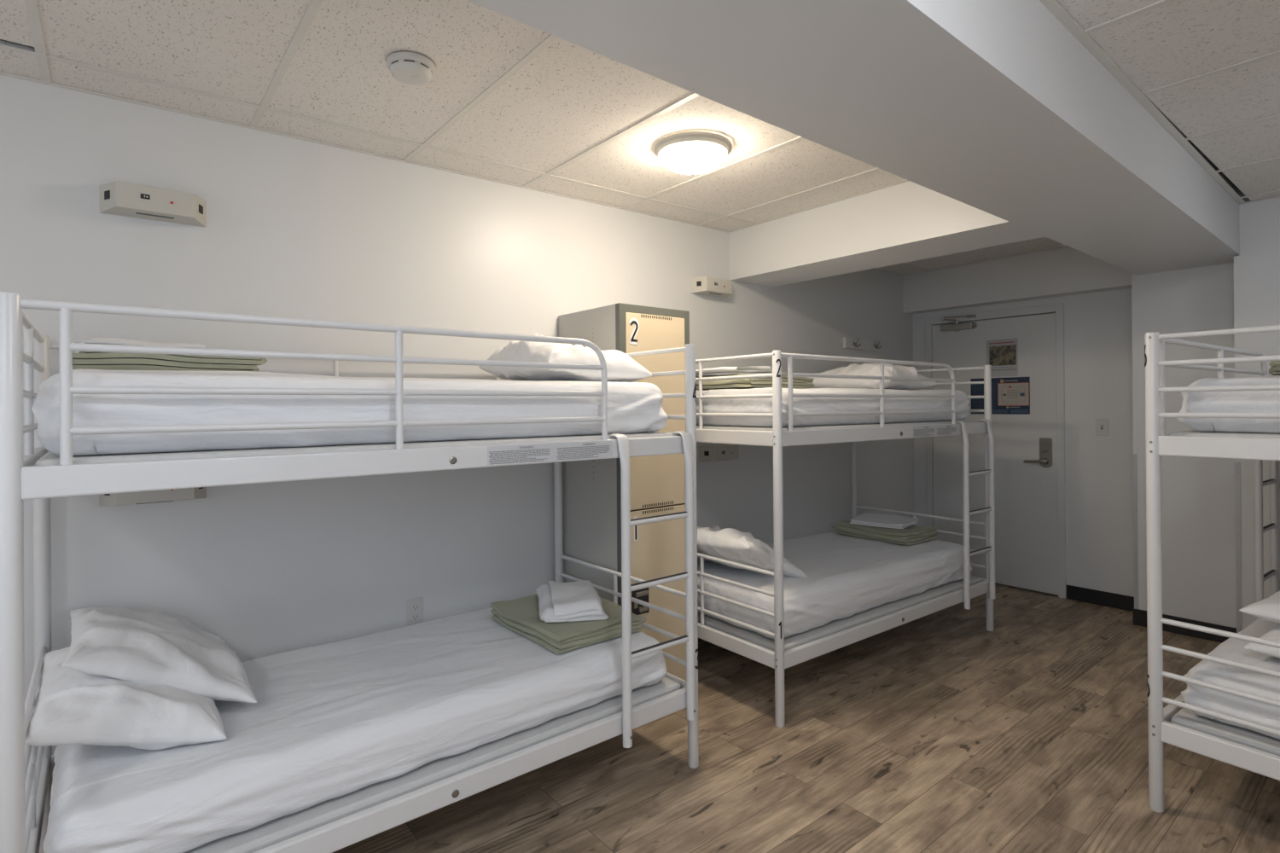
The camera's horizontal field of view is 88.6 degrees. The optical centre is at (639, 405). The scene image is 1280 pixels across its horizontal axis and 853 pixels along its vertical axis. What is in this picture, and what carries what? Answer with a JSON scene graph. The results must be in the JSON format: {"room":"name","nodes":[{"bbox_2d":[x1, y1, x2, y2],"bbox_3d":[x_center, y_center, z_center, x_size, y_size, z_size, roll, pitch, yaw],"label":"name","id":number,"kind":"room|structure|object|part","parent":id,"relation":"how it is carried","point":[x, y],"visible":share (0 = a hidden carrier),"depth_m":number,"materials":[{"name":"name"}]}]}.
{"room":"dormitory","nodes":[
{"label":"dormitory","id":0,"kind":"room"},
{"bbox_2d":[0,39,913,780],"bbox_3d":[-0.667,0.030,3.214,8.007,2.750,0.100,0,0,-39],"label":"wall","id":1,"kind":"structure","parent":0,"point":[295,228],"depth_m":2.70,"materials":[{"name":"paint"}]},
{"bbox_2d":[98,180,206,226],"bbox_3d":[-1.680,-0.699,2.276,0.302,0.096,0.092,0,0,-39],"label":"box","id":2,"kind":"object","parent":1,"relation":"attached to","point":[116,198],"visible":1,"depth_m":2.25,"materials":[{"name":"beige plastic"}]},
{"bbox_2d":[104,190,110,199],"bbox_3d":[-1.783,-0.703,2.195,0.028,0.028,0.003,-1,0,24],"label":"socket","id":3,"kind":"object","parent":2,"relation":"attached to","point":[107,193],"depth_m":2.19,"materials":[{"name":"plastic"}]},
{"bbox_2d":[140,193,150,199],"bbox_3d":[-1.677,-0.707,2.224,0.025,0.016,0.003,0,0,-39],"label":"socket","id":4,"kind":"object","parent":2,"relation":"attached to","point":[143,196],"depth_m":2.22,"materials":[{"name":"black plastic"}]},
{"bbox_2d":[198,203,203,214],"bbox_3d":[-1.579,-0.704,2.360,0.003,0.028,0.028,0,0,-12],"label":"socket","id":5,"kind":"object","parent":2,"relation":"attached to","point":[200,206],"depth_m":2.36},
{"bbox_2d":[98,487,206,506],"bbox_3d":[-1.676,0.292,2.271,0.302,0.096,0.092,0,0,-39],"label":"box","id":6,"kind":"object","parent":1,"relation":"attached to","point":[141,497],"visible":0.37,"depth_m":2.23,"materials":[{"name":"beige plastic"}]},
{"bbox_2d":[407,597,423,626],"bbox_3d":[-0.987,0.907,2.878,0.072,0.116,0.008,0,0,-39],"label":"wall outlet","id":7,"kind":"object","parent":1,"relation":"attached to","point":[415,607],"visible":0.87,"depth_m":2.88,"materials":[{"name":"white plastic"}]},
{"bbox_2d":[411,603,418,610],"bbox_3d":[-0.985,0.886,2.876,0.032,0.032,0.002,0,0,-39],"label":"socket","id":8,"kind":"object","parent":7,"relation":"attached to","point":[415,607],"depth_m":2.88,"materials":[{"name":"white plastic"}]},
{"bbox_2d":[411,613,418,620],"bbox_3d":[-0.985,0.928,2.876,0.032,0.032,0.002,0,0,-39],"label":"socket","id":9,"kind":"object","parent":7,"relation":"attached to","point":[414,616],"depth_m":2.88,"materials":[{"name":"white plastic"}]},
{"bbox_2d":[691,276,732,297],"bbox_3d":[0.456,-0.722,4.006,0.302,0.096,0.092,0,0,-39],"label":"box","id":10,"kind":"object","parent":1,"relation":"attached to","point":[708,286],"visible":1,"depth_m":3.95,"materials":[{"name":"beige plastic"}]},
{"bbox_2d":[696,281,701,286],"bbox_3d":[0.353,-0.726,3.924,0.028,0.028,0.003,-1,0,24],"label":"socket","id":11,"kind":"object","parent":10,"relation":"attached to","point":[698,283],"depth_m":3.92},
{"bbox_2d":[698,444,738,461],"bbox_3d":[0.504,0.296,4.036,0.302,0.096,0.092,0,0,-39],"label":"box","id":12,"kind":"object","parent":1,"relation":"attached to","point":[722,452],"visible":0.94,"depth_m":3.97,"materials":[{"name":"beige plastic"}]},
{"bbox_2d":[704,451,709,455],"bbox_3d":[0.401,0.291,3.955,0.028,0.028,0.003,-1,0,24],"label":"socket","id":13,"kind":"object","parent":12,"relation":"attached to","point":[706,453],"depth_m":3.95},
{"bbox_2d":[829,521,835,532],"bbox_3d":[1.415,0.917,4.822,0.072,0.116,0.008,0,0,-39],"label":"wall outlet","id":14,"kind":"object","parent":1,"relation":"attached to","point":[832,525],"visible":0.55,"depth_m":4.82,"materials":[{"name":"white plastic"}]},
{"bbox_2d":[843,337,882,350],"bbox_3d":[1.716,-0.470,5.039,0.434,0.082,0.070,0,0,-39],"label":"coat hook rack","id":15,"kind":"object","parent":1,"relation":"attached to","point":[850,343],"visible":1,"depth_m":5.04,"materials":[{"name":"paint"}]},
{"bbox_2d":[729,180,1044,287],"bbox_3d":[1.251,-1.013,3.644,0.410,0.431,1.660,0,0,-39],"label":"beam","id":16,"kind":"structure","parent":1,"relation":"attached to","point":[909,221],"depth_m":3.47,"materials":[{"name":"paint"}]},
{"bbox_2d":[0,0,1279,274],"bbox_3d":[0.303,-1.077,1.809,7.558,0.082,3.320,0,0,-39],"label":"ceiling","id":17,"kind":"structure","parent":0,"point":[509,101],"depth_m":2.21,"materials":[{"name":"tile"}]},
{"bbox_2d":[386,51,435,85],"bbox_3d":[-0.713,-1.039,2.044,0.144,0.048,0.144,0,0,-39],"label":"smoke detector","id":18,"kind":"object","parent":17,"relation":"attached to","point":[410,68],"visible":1,"depth_m":2.01,"materials":[{"name":"plastic"}]},
{"bbox_2d":[653,131,732,175],"bbox_3d":[0.222,-1.023,2.756,0.326,0.119,0.326,0,0,-39],"label":"ceiling lamp","id":19,"kind":"object","parent":17,"relation":"attached to","point":[689,153],"visible":1,"depth_m":2.67,"materials":[{"name":"glass"}]},
{"bbox_3d":[0.222,-1.021,2.756,0.280,0.075,0.280,0,0,-39],"label":"lamp shade","id":20,"kind":"part","parent":19,"relation":"part of","materials":[{"name":"white glass"}]},
{"bbox_2d":[331,582,1279,852],"bbox_3d":[0.420,1.444,1.882,8.007,0.100,3.520,0,0,-39],"label":"floor","id":21,"kind":"structure","parent":0,"point":[940,731],"depth_m":2.51,"materials":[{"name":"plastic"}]},
{"bbox_2d":[0,291,698,852],"bbox_3d":[-0.828,0.588,2.289,1.953,1.633,1.032,0,0,-39],"label":"bunk bed","id":22,"kind":"object","parent":21,"relation":"on","point":[40,475],"visible":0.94,"depth_m":1.76,"materials":[{"name":"metal"}]},
{"bbox_3d":[-1.273,0.590,1.327,0.041,1.633,0.041,0,0,-39],"label":"post","id":23,"kind":"part","parent":22,"relation":"part of","materials":[{"name":"white metal"}]},
{"bbox_3d":[-1.581,-0.041,1.697,0.018,0.350,0.925,0,0,-39],"label":"panel","id":24,"kind":"part","parent":22,"relation":"part of","materials":[{"name":"white metal"}]},
{"bbox_3d":[-1.580,0.163,1.697,0.028,0.067,0.921,0,0,-39],"label":"rail","id":25,"kind":"part","parent":22,"relation":"part of","materials":[{"name":"white metal"}]},
{"bbox_3d":[-1.574,0.926,1.695,0.018,0.356,0.925,0,0,-39],"label":"panel","id":26,"kind":"part","parent":22,"relation":"part of","materials":[{"name":"white metal"}]},
{"bbox_3d":[-1.572,1.133,1.695,0.028,0.067,0.921,0,0,-39],"label":"rail","id":27,"kind":"part","parent":22,"relation":"part of","materials":[{"name":"white metal"}]},
{"bbox_3d":[-1.880,0.596,2.064,0.041,1.633,0.041,0,0,-39],"label":"post","id":28,"kind":"part","parent":22,"relation":"part of","materials":[{"name":"white metal"}]},
{"bbox_3d":[-1.139,1.131,2.670,1.875,0.067,0.028,0,0,-39],"label":"rail","id":29,"kind":"part","parent":22,"relation":"part of","materials":[{"name":"white metal"}]},
{"bbox_3d":[-1.148,-0.035,2.672,1.879,0.334,0.021,0,0,-39],"label":"wall guard rail","id":30,"kind":"part","parent":22,"relation":"part of","materials":[{"name":"white metal"}]},
{"bbox_3d":[-0.691,-0.043,1.812,1.490,0.356,0.020,0,0,-39],"label":"guard rail","id":31,"kind":"part","parent":22,"relation":"part of","materials":[{"name":"white metal"}]},
{"bbox_2d":[31,369,668,455],"bbox_3d":[-0.853,0.011,2.297,1.835,0.202,0.884,0,0,-39],"label":"mattress","id":32,"kind":"object","parent":22,"relation":"on","point":[632,407],"visible":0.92,"depth_m":1.74,"materials":[{"name":"fabric"}]},
{"bbox_2d":[72,351,267,372],"bbox_3d":[-1.383,-0.120,1.903,0.446,0.066,0.450,0,0,-41],"label":"blanket","id":33,"kind":"object","parent":32,"relation":"on","point":[84,360],"visible":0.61,"depth_m":1.73,"materials":[{"name":"green fabric"}]},
{"bbox_2d":[74,337,206,353],"bbox_3d":[-1.436,-0.171,1.885,0.296,0.044,0.310,0,0,-44],"label":"towel","id":34,"kind":"object","parent":33,"relation":"on","point":[106,340],"visible":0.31,"depth_m":1.77,"materials":[{"name":"white fabric"}]},
{"bbox_2d":[478,332,652,382],"bbox_3d":[-0.333,-0.181,2.778,0.469,0.223,0.681,0,0,-35],"label":"pillow","id":35,"kind":"object","parent":32,"relation":"on","point":[620,367],"visible":0.72,"depth_m":2.57,"materials":[{"name":"fabric"}]},
{"bbox_3d":[-0.539,0.155,1.935,1.875,0.067,0.028,0,0,-39],"label":"rail","id":36,"kind":"part","parent":22,"relation":"part of","materials":[{"name":"white metal"}]},
{"bbox_2d":[42,607,666,852],"bbox_3d":[-0.847,0.987,2.292,1.810,0.182,0.888,0,0,-39],"label":"mattress","id":37,"kind":"object","parent":22,"relation":"on","point":[328,721],"visible":0.75,"depth_m":1.91,"materials":[{"name":"fabric"}]},
{"bbox_2d":[24,646,226,750],"bbox_3d":[-1.475,0.818,1.884,0.402,0.217,0.680,0,0,-40],"label":"pillow","id":38,"kind":"object","parent":37,"relation":"on","point":[72,707],"visible":0.58,"depth_m":1.68,"materials":[{"name":"fabric"}]},
{"bbox_2d":[61,606,256,703],"bbox_3d":[-1.492,0.757,2.032,0.428,0.271,0.665,0,0,-40],"label":"pillow","id":39,"kind":"object","parent":38,"relation":"on","point":[120,643],"visible":0.96,"depth_m":1.87,"materials":[{"name":"fabric"}]},
{"bbox_2d":[490,594,646,654],"bbox_3d":[-0.298,0.848,2.647,0.415,0.080,0.557,0,0,-40],"label":"blanket","id":40,"kind":"object","parent":37,"relation":"on","point":[520,616],"visible":0.57,"depth_m":2.48,"materials":[{"name":"fabric"}]},
{"bbox_2d":[535,580,608,623],"bbox_3d":[-0.282,0.778,2.645,0.259,0.073,0.371,0,0,-11],"label":"towel","id":41,"kind":"object","parent":40,"relation":"on","point":[558,602],"visible":1,"depth_m":2.51,"materials":[{"name":"white fabric"}]},
{"bbox_3d":[-0.532,1.125,1.933,1.875,0.067,0.028,0,0,-39],"label":"rail","id":42,"kind":"part","parent":22,"relation":"part of","materials":[{"name":"white metal"}]},
{"bbox_2d":[488,442,609,464],"bbox_3d":[-0.281,0.154,2.128,0.454,0.050,0.003,0,0,-40],"label":"label","id":43,"kind":"object","parent":22,"relation":"attached to","point":[587,444],"depth_m":2.10,"materials":[{"name":"white paper"}]},
{"bbox_3d":[-0.406,0.587,3.278,0.041,1.633,0.041,0,0,-39],"label":"post","id":44,"kind":"part","parent":22,"relation":"part of","materials":[{"name":"white metal"}]},
{"bbox_3d":[-0.100,0.917,2.909,0.018,0.356,0.925,0,0,-39],"label":"panel","id":45,"kind":"part","parent":22,"relation":"part of","materials":[{"name":"white metal"}]},
{"bbox_3d":[-0.108,-0.050,2.911,0.018,0.350,0.925,0,0,-39],"label":"panel","id":46,"kind":"part","parent":22,"relation":"part of","materials":[{"name":"white metal"}]},
{"bbox_3d":[-0.099,1.124,2.909,0.028,0.067,0.921,0,0,-39],"label":"rail","id":47,"kind":"part","parent":22,"relation":"part of","materials":[{"name":"white metal"}]},
{"bbox_3d":[0.201,0.581,2.541,0.041,1.633,0.041,0,0,-39],"label":"post","id":48,"kind":"part","parent":22,"relation":"part of","materials":[{"name":"white metal"}]},
{"bbox_2d":[558,302,689,680],"bbox_3d":[-0.075,0.472,3.268,0.432,1.858,0.531,0,0,-39],"label":"locker","id":49,"kind":"object","parent":21,"relation":"on","point":[591,501],"visible":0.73,"depth_m":3.09,"materials":[{"name":"paint"}]},
{"bbox_3d":[0.002,0.896,3.003,0.100,0.125,0.004,0,0,-39],"label":"latch plate","id":50,"kind":"part","parent":49,"relation":"part of","materials":[{"name":"black metal"}]},
{"bbox_3d":[0.072,0.470,3.088,0.430,1.858,0.030,0,0,-39],"label":"frame","id":51,"kind":"part","parent":49,"relation":"part of","materials":[{"name":"paint"}]},
{"bbox_3d":[0.074,0.028,3.085,0.361,0.899,0.020,0,0,-39],"label":"door","id":52,"kind":"part","parent":49,"relation":"part of","materials":[{"name":"paint"}]},
{"bbox_3d":[0.081,0.911,3.083,0.361,0.853,0.020,0,0,-39],"label":"door","id":53,"kind":"part","parent":49,"relation":"part of","materials":[{"name":"paint"}]},
{"bbox_2d":[695,350,995,727],"bbox_3d":[1.095,0.576,3.812,1.988,1.633,1.032,0,0,-37],"label":"bunk bed","id":54,"kind":"object","parent":21,"relation":"on","point":[780,654],"visible":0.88,"depth_m":3.20,"materials":[{"name":"metal"}]},
{"bbox_3d":[0.308,-0.052,3.237,0.018,0.350,0.925,0,0,-37],"label":"panel","id":55,"kind":"part","parent":54,"relation":"part of","materials":[{"name":"white metal"}]},
{"bbox_3d":[0.309,0.151,3.237,0.028,0.067,0.921,0,0,-37],"label":"rail","id":56,"kind":"part","parent":54,"relation":"part of","materials":[{"name":"white metal"}]},
{"bbox_3d":[0.315,0.915,3.235,0.018,0.356,0.925,0,0,-37],"label":"panel","id":57,"kind":"part","parent":54,"relation":"part of","materials":[{"name":"white metal"}]},
{"bbox_3d":[0.317,1.121,3.235,0.028,0.067,0.921,0,0,-37],"label":"rail","id":58,"kind":"part","parent":54,"relation":"part of","materials":[{"name":"white metal"}]},
{"bbox_3d":[0.603,0.578,2.857,0.041,1.633,0.041,0,0,-37],"label":"post","id":59,"kind":"part","parent":54,"relation":"part of","materials":[{"name":"white metal"}]},
{"bbox_2d":[696,387,970,427],"bbox_3d":[1.062,0.005,3.809,1.818,0.190,0.886,0,0,-37],"label":"mattress","id":60,"kind":"object","parent":54,"relation":"on","point":[764,405],"visible":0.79,"depth_m":3.26,"materials":[{"name":"fabric"}]},
{"bbox_2d":[695,372,814,389],"bbox_3d":[0.550,-0.122,3.469,0.503,0.073,0.535,0,0,-39],"label":"blanket","id":61,"kind":"object","parent":60,"relation":"on","point":[798,382],"visible":0.6,"depth_m":3.26,"materials":[{"name":"green fabric"}]},
{"bbox_2d":[695,366,772,376],"bbox_3d":[0.452,-0.175,3.413,0.300,0.046,0.376,0,0,-43],"label":"towel","id":62,"kind":"object","parent":61,"relation":"on","point":[756,369],"visible":0.7,"depth_m":3.29,"materials":[{"name":"white fabric"}]},
{"bbox_2d":[806,362,937,390],"bbox_3d":[1.422,-0.169,4.122,0.500,0.193,0.660,0,0,-37],"label":"pillow","id":63,"kind":"object","parent":60,"relation":"on","point":[870,369],"visible":0.62,"depth_m":3.93,"materials":[{"name":"fabric"}]},
{"bbox_2d":[697,530,972,639],"bbox_3d":[1.072,0.960,3.810,1.831,0.213,0.886,0,0,-37],"label":"mattress","id":64,"kind":"object","parent":54,"relation":"on","point":[847,576],"visible":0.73,"depth_m":3.40,"materials":[{"name":"fabric"}]},
{"bbox_2d":[697,525,807,577],"bbox_3d":[0.461,0.753,3.414,0.419,0.284,0.686,0,0,-38],"label":"pillow","id":65,"kind":"object","parent":64,"relation":"on","point":[730,544],"visible":0.56,"depth_m":3.20,"materials":[{"name":"fabric"}]},
{"bbox_2d":[834,520,938,545],"bbox_3d":[1.593,0.807,4.253,0.384,0.081,0.519,0,0,-38],"label":"blanket","id":66,"kind":"object","parent":64,"relation":"on","point":[910,535],"visible":0.84,"depth_m":4.11,"materials":[{"name":"green fabric"}]},
{"bbox_2d":[849,512,918,529],"bbox_3d":[1.601,0.755,4.300,0.345,0.038,0.312,-1,0,39],"label":"towel","id":67,"kind":"object","parent":66,"relation":"on","point":[867,519],"visible":1,"depth_m":4.26,"materials":[{"name":"white fabric"}]},
{"bbox_3d":[1.566,0.575,4.796,0.041,1.633,0.041,0,0,-37],"label":"post","id":68,"kind":"part","parent":54,"relation":"part of","materials":[{"name":"white metal"}]},
{"bbox_3d":[1.212,-0.055,3.328,1.518,0.356,0.020,0,0,-37],"label":"guard rail","id":69,"kind":"part","parent":54,"relation":"part of","materials":[{"name":"white metal"}]},
{"bbox_3d":[1.371,0.143,3.448,1.910,0.067,0.028,0,0,-37],"label":"rail","id":70,"kind":"part","parent":54,"relation":"part of","materials":[{"name":"white metal"}]},
{"bbox_3d":[1.379,1.113,3.446,1.910,0.067,0.028,0,0,-37],"label":"rail","id":71,"kind":"part","parent":54,"relation":"part of","materials":[{"name":"white metal"}]},
{"bbox_3d":[1.859,0.905,4.417,0.018,0.356,0.925,0,0,-37],"label":"panel","id":72,"kind":"part","parent":54,"relation":"part of","materials":[{"name":"white metal"}]},
{"bbox_2d":[913,425,953,436],"bbox_3d":[1.637,0.142,3.633,0.454,0.050,0.002,0,0,-38],"label":"print","id":73,"kind":"object","parent":54,"relation":"attached to","point":[945,431],"depth_m":3.60},
{"bbox_3d":[1.851,-0.062,4.418,0.018,0.350,0.925,0,0,-37],"label":"panel","id":74,"kind":"part","parent":54,"relation":"part of","materials":[{"name":"white metal"}]},
{"bbox_3d":[2.146,0.569,4.038,0.041,1.633,0.041,0,0,-37],"label":"post","id":75,"kind":"part","parent":54,"relation":"part of","materials":[{"name":"white metal"}]},
{"bbox_2d":[1144,325,1279,813],"bbox_3d":[2.813,0.560,2.439,1.974,1.633,1.032,0,0,-36],"label":"bunk bed","id":76,"kind":"object","parent":21,"relation":"on","point":[1175,724],"visible":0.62,"depth_m":2.22,"materials":[{"name":"metal"}]},
{"bbox_3d":[1.761,0.568,2.247,0.041,1.633,0.041,0,0,-36],"label":"post","id":77,"kind":"part","parent":76,"relation":"part of","materials":[{"name":"white metal"}]},
{"bbox_3d":[2.548,1.103,2.810,1.896,0.067,0.028,0,0,-36],"label":"rail","id":78,"kind":"part","parent":76,"relation":"part of","materials":[{"name":"white metal"}]},
{"bbox_3d":[2.380,-0.066,2.698,1.507,0.356,0.020,0,0,-36],"label":"guard rail","id":79,"kind":"part","parent":76,"relation":"part of","materials":[{"name":"white metal"}]},
{"bbox_3d":[2.037,0.135,1.861,0.028,0.067,0.921,0,0,-36],"label":"rail","id":80,"kind":"part","parent":76,"relation":"part of","materials":[{"name":"white metal"}]},
{"bbox_3d":[2.035,-0.069,1.861,0.018,0.350,0.925,0,0,-36],"label":"panel","id":81,"kind":"part","parent":76,"relation":"part of","materials":[{"name":"white metal"}]},
{"bbox_3d":[2.045,1.105,1.859,0.028,0.067,0.921,0,0,-36],"label":"rail","id":82,"kind":"part","parent":76,"relation":"part of","materials":[{"name":"white metal"}]},
{"bbox_3d":[2.043,0.898,1.859,0.018,0.356,0.925,0,0,-36],"label":"panel","id":83,"kind":"part","parent":76,"relation":"part of","materials":[{"name":"white metal"}]},
{"bbox_2d":[1177,376,1279,433],"bbox_3d":[2.822,-0.012,2.423,1.832,0.191,0.891,0,0,-36],"label":"mattress","id":84,"kind":"object","parent":76,"relation":"on","point":[1233,401],"visible":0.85,"depth_m":2.13,"materials":[{"name":"fabric"}]},
{"bbox_2d":[1268,360,1279,375],"bbox_3d":[2.279,-0.135,2.035,0.478,0.066,0.360,-1,0,43],"label":"blanket","id":85,"kind":"object","parent":84,"relation":"on","point":[1275,369],"visible":0.88,"depth_m":2.08,"materials":[{"name":"green fabric"}]},
{"bbox_2d":[1181,617,1279,739],"bbox_3d":[2.826,0.960,2.426,1.829,0.180,0.886,0,0,-36],"label":"mattress","id":86,"kind":"object","parent":76,"relation":"on","point":[1266,686],"visible":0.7,"depth_m":2.17,"materials":[{"name":"fabric"}]},
{"bbox_2d":[1244,622,1279,657],"bbox_3d":[2.461,0.816,2.133,0.460,0.140,0.660,0,0,-36],"label":"pillow","id":87,"kind":"object","parent":86,"relation":"on","point":[1273,634],"visible":0.79,"depth_m":2.24,"materials":[{"name":"fabric"}]},
{"bbox_2d":[1239,590,1279,622],"bbox_3d":[2.524,0.729,2.216,0.460,0.142,0.660,0,0,-35],"label":"pillow","id":88,"kind":"object","parent":87,"relation":"on","point":[1268,608],"visible":1,"depth_m":2.32,"materials":[{"name":"fabric"}]},
{"bbox_2d":[912,288,1134,597],"bbox_3d":[2.874,0.006,4.980,0.120,2.750,1.612,0,0,-39],"label":"wall","id":89,"kind":"structure","parent":0,"point":[1098,326],"depth_m":4.54,"materials":[{"name":"paint"}]},
{"bbox_2d":[925,302,1066,599],"bbox_3d":[2.685,0.329,5.055,0.262,2.109,1.017,0,0,-39],"label":"door","id":90,"kind":"structure","parent":89,"relation":"in","point":[1030,466],"depth_m":4.95,"materials":[{"name":"paint"}]},
{"bbox_3d":[2.521,-0.678,5.210,0.252,0.058,0.098,0,0,17],"label":"closer arm","id":91,"kind":"part","parent":90,"relation":"part of","materials":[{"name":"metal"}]},
{"bbox_2d":[970,377,1029,414],"bbox_3d":[2.749,-0.070,5.022,0.007,0.278,0.427,0,0,-39],"label":"poster","id":92,"kind":"object","parent":90,"relation":"attached to","point":[1011,395],"visible":0.77,"depth_m":4.98,"materials":[{"name":"blue paper"}]},
{"bbox_2d":[986,337,1018,377],"bbox_3d":[2.762,-0.360,5.009,0.002,0.285,0.226,0,0,-39],"label":"paper notice","id":93,"kind":"object","parent":90,"relation":"attached to","point":[1002,355],"visible":0.98,"depth_m":5.00,"materials":[{"name":"white paper"}]},
{"bbox_2d":[989,344,1016,366],"bbox_3d":[2.764,-0.378,5.005,0.001,0.150,0.192,0,0,-39],"label":"photo","id":94,"kind":"object","parent":93,"relation":"on","point":[999,355],"depth_m":5.00},
{"bbox_2d":[991,366,1016,371],"bbox_3d":[2.768,-0.277,5.001,0.001,0.026,0.180,0,0,-39],"label":"print","id":95,"kind":"object","parent":93,"relation":"attached to","point":[993,369],"depth_m":5.00},
{"bbox_3d":[2.894,0.406,4.793,0.057,0.052,0.154,0,0,-39],"label":"lever handle","id":96,"kind":"part","parent":90,"relation":"part of","materials":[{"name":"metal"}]},
{"bbox_3d":[2.952,0.348,4.772,0.012,0.219,0.081,0,0,-39],"label":"lock plate","id":97,"kind":"part","parent":90,"relation":"part of","materials":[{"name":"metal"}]},
{"bbox_2d":[902,246,1137,314],"bbox_3d":[2.761,-1.007,4.897,0.149,0.462,1.612,0,0,-39],"label":"beam","id":98,"kind":"structure","parent":89,"relation":"attached to","point":[1067,270],"depth_m":4.82,"materials":[{"name":"paint"}]},
{"bbox_2d":[1066,584,1134,611],"bbox_3d":[3.192,1.329,4.494,0.008,0.098,0.474,0,0,-39],"label":"baseboard","id":99,"kind":"structure","parent":89,"relation":"attached to","point":[1089,596],"depth_m":4.52,"materials":[{"name":"black plastic"}]},
{"bbox_2d":[1095,418,1108,436],"bbox_3d":[3.170,0.153,4.506,0.017,0.116,0.074,0,0,-39],"label":"light switch","id":100,"kind":"object","parent":89,"relation":"attached to","point":[1102,425],"visible":1,"depth_m":4.51,"materials":[{"name":"white plastic"}]},
{"bbox_2d":[1131,262,1236,628],"bbox_3d":[3.429,0.281,4.052,0.427,2.189,0.525,0,0,-39],"label":"wall column","id":101,"kind":"structure","parent":0,"point":[1198,497],"depth_m":3.91,"materials":[{"name":"paint"}]},
{"bbox_2d":[1132,453,1138,609],"bbox_3d":[3.113,0.793,4.118,0.026,0.970,0.022,0,0,-39],"label":"guard","id":102,"kind":"object","parent":101,"relation":"attached to","point":[1134,456],"visible":1,"depth_m":4.11,"materials":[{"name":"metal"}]},
{"bbox_2d":[1233,189,1279,629],"bbox_3d":[3.879,-0.005,3.256,0.687,2.750,1.283,0,0,-39],"label":"wall","id":103,"kind":"structure","parent":0,"point":[1257,265],"depth_m":3.48,"materials":[{"name":"paint"}]},
{"bbox_2d":[467,0,1239,275],"bbox_3d":[0.530,-1.012,1.648,7.707,0.431,0.570,0,0,-39],"label":"beam","id":104,"kind":"structure","parent":103,"relation":"attached to","point":[996,107],"depth_m":1.76,"materials":[{"name":"paint"}]},
{"bbox_2d":[1132,608,1236,643],"bbox_3d":[3.467,1.323,3.397,0.390,0.100,1.814,0,0,-20],"label":"baseboard","id":105,"kind":"structure","parent":103,"relation":"attached to","point":[1139,616],"depth_m":3.92,"materials":[{"name":"black plastic"}]},
{"bbox_2d":[1234,461,1242,634],"bbox_3d":[3.225,0.791,3.534,0.026,0.970,0.022,0,0,-39],"label":"guard","id":106,"kind":"object","parent":103,"relation":"attached to","point":[1237,465],"visible":0.94,"depth_m":3.53,"materials":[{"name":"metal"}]}
]}

